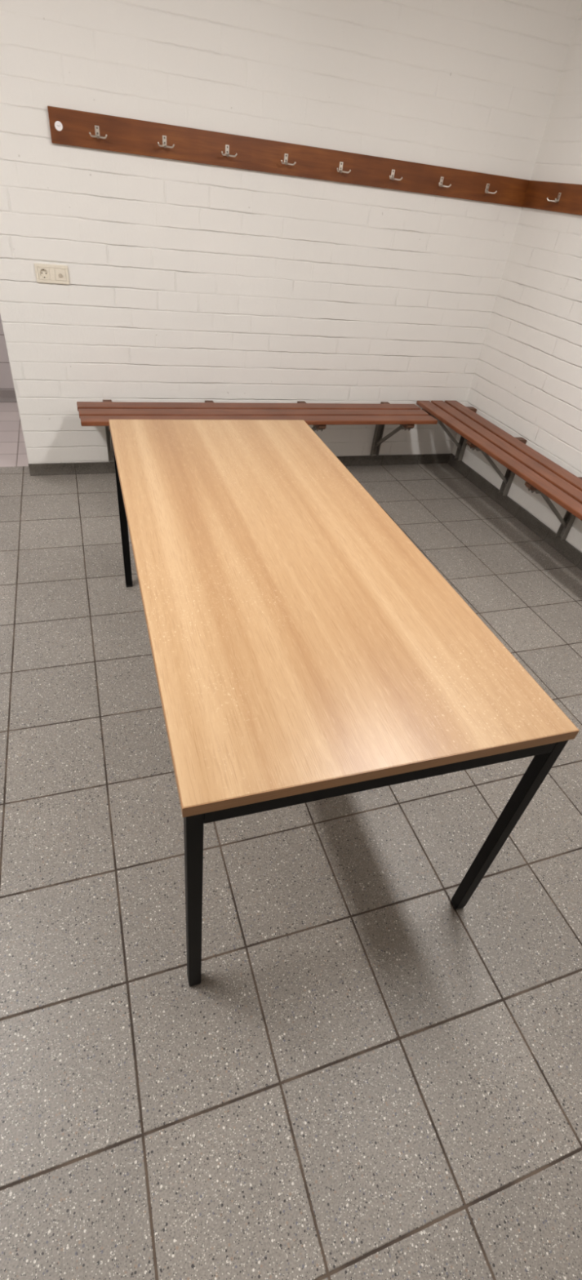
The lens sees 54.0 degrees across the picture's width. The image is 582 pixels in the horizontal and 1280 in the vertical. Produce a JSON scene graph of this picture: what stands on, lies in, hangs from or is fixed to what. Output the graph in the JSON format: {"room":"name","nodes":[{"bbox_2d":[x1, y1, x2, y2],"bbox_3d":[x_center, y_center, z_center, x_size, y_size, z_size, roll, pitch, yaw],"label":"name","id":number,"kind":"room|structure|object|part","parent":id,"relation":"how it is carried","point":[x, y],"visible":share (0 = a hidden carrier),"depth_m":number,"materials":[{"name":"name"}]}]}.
{"room":"changing room","nodes":[
{"label":"changing room","id":0,"kind":"room"},
{"bbox_2d":[0,315,14,389],"bbox_3d":[-2.246,-2.835,3.516,2.500,2.600,0.120,-7,41,-18],"label":"wall","id":1,"kind":"structure","parent":0,"point":[6,377],"depth_m":4.21,"materials":[{"name":"tile"}]},
{"bbox_2d":[0,389,16,401],"bbox_3d":[-2.357,-1.824,4.258,2.500,0.085,0.016,-7,41,-18],"label":"baseboard","id":2,"kind":"structure","parent":1,"relation":"attached to","point":[6,395],"depth_m":4.33,"materials":[{"name":"tile"}]},
{"bbox_2d":[0,401,581,1279],"bbox_3d":[-0.560,0.264,2.119,5.279,0.060,7.050,-7,41,-18],"label":"floor","id":3,"kind":"structure","parent":0,"point":[365,1075],"depth_m":1.45,"materials":[{"name":"grey tile"}]},
{"bbox_2d":[108,419,579,986],"bbox_3d":[-0.100,-0.041,1.916,0.798,0.762,1.785,-7,41,-17],"label":"table","id":4,"kind":"object","parent":3,"relation":"on","point":[304,649],"visible":1,"depth_m":1.30,"materials":[{"name":"brown wood"}]},
{"bbox_3d":[-0.719,-0.542,2.438,0.030,0.726,0.030,-7,41,-17],"label":"leg","id":5,"kind":"part","parent":4,"relation":"part of","materials":[{"name":"black metal"}]},
{"bbox_3d":[-0.201,0.556,1.182,0.030,0.726,0.030,-7,41,-17],"label":"leg","id":6,"kind":"part","parent":4,"relation":"part of","materials":[{"name":"black metal"}]},
{"bbox_3d":[0.194,0.249,1.077,0.726,0.039,0.029,-7,41,-17],"label":"frame rail","id":7,"kind":"part","parent":4,"relation":"part of","materials":[{"name":"black metal"}]},
{"bbox_3d":[0.516,0.472,1.404,0.030,0.726,0.030,-7,41,-17],"label":"leg","id":8,"kind":"part","parent":4,"relation":"part of","materials":[{"name":"black metal"}]},
{"bbox_2d":[0,0,581,463],"bbox_3d":[-1.065,-2.125,2.765,5.299,2.700,0.128,-7,41,-18],"label":"wall","id":9,"kind":"structure","parent":0,"point":[189,282],"depth_m":2.96,"materials":[{"name":"white brick"}]},
{"bbox_2d":[34,262,69,284],"bbox_3d":[-1.197,-1.834,2.861,0.155,0.080,0.018,-7,41,-18],"label":"wall socket","id":10,"kind":"object","parent":9,"relation":"attached to","point":[42,270],"visible":1,"depth_m":2.86,"materials":[{"name":"beige plastic"}]},
{"bbox_2d":[37,266,49,279],"bbox_3d":[-1.235,-1.831,2.851,0.051,0.051,0.012,-7,41,-18],"label":"outlet","id":11,"kind":"object","parent":10,"relation":"attached to","point":[43,273],"depth_m":2.85,"materials":[{"name":"plastic"}]},
{"bbox_3d":[-1.162,-1.840,2.875,0.051,0.051,0.012,-7,41,-18],"label":"plate","id":12,"kind":"part","parent":10,"relation":"part of","materials":[{"name":"beige plastic"}]},
{"bbox_2d":[27,453,450,475],"bbox_3d":[-0.182,-1.196,3.866,2.934,0.070,0.014,-7,41,-18],"label":"baseboard","id":13,"kind":"structure","parent":9,"relation":"attached to","point":[82,468],"depth_m":4.04,"materials":[{"name":"tile"}]},
{"bbox_2d":[76,399,437,462],"bbox_3d":[-0.169,-1.238,3.546,2.142,0.389,0.423,-7,41,-18],"label":"bench","id":14,"kind":"object","parent":9,"relation":"attached to","point":[317,415],"visible":0.69,"depth_m":3.39,"materials":[{"name":"brown wood"}]},
{"bbox_3d":[-1.084,-1.228,3.428,0.050,0.328,0.034,-7,41,-18],"label":"post","id":15,"kind":"part","parent":14,"relation":"part of","materials":[{"name":"grey metal"}]},
{"bbox_3d":[0.613,-1.444,3.978,0.050,0.328,0.034,-7,41,-18],"label":"post","id":16,"kind":"part","parent":14,"relation":"part of","materials":[{"name":"grey metal"}]},
{"bbox_2d":[47,106,529,207],"bbox_3d":[0.161,-2.420,2.903,2.587,0.123,0.066,-7,41,-18],"label":"rail","id":17,"kind":"object","parent":9,"relation":"attached to","point":[72,127],"visible":1,"depth_m":2.83,"materials":[{"name":"wood"}]},
{"bbox_2d":[451,4,581,552],"bbox_3d":[2.269,-0.651,1.520,0.120,2.700,5.577,-7,41,-18],"label":"wall","id":18,"kind":"structure","parent":0,"point":[526,382],"depth_m":3.33,"materials":[{"name":"white brick"}]},
{"bbox_2d":[416,400,581,540],"bbox_3d":[1.354,-0.879,3.361,0.423,0.389,2.040,-7,41,-18],"label":"bench","id":19,"kind":"object","parent":18,"relation":"attached to","point":[543,476],"visible":0.91,"depth_m":3.32,"materials":[{"name":"brown wood"}]},
{"bbox_3d":[1.248,-1.455,4.097,0.034,0.328,0.050,-7,41,-18],"label":"post","id":20,"kind":"part","parent":19,"relation":"part of","materials":[{"name":"grey metal"}]},
{"bbox_3d":[1.426,-1.097,3.688,0.034,0.328,0.050,-7,41,-18],"label":"post","id":21,"kind":"part","parent":19,"relation":"part of","materials":[{"name":"grey metal"}]},
{"bbox_3d":[1.609,-0.728,3.268,0.034,0.328,0.050,-7,41,-18],"label":"post","id":22,"kind":"part","parent":19,"relation":"part of","materials":[{"name":"grey metal"}]},
{"bbox_2d":[447,453,581,570],"bbox_3d":[2.046,0.333,2.366,0.022,0.074,5.453,-7,41,-18],"label":"baseboard","id":23,"kind":"structure","parent":18,"relation":"attached to","point":[564,548],"depth_m":3.67,"materials":[{"name":"tile"}]},
{"bbox_2d":[522,180,581,215],"bbox_3d":[1.672,-1.924,2.550,0.066,0.123,2.100,-7,41,-18],"label":"rail","id":24,"kind":"object","parent":18,"relation":"attached to","point":[564,197],"visible":1,"depth_m":3.12,"materials":[{"name":"brown wood"}]}
]}

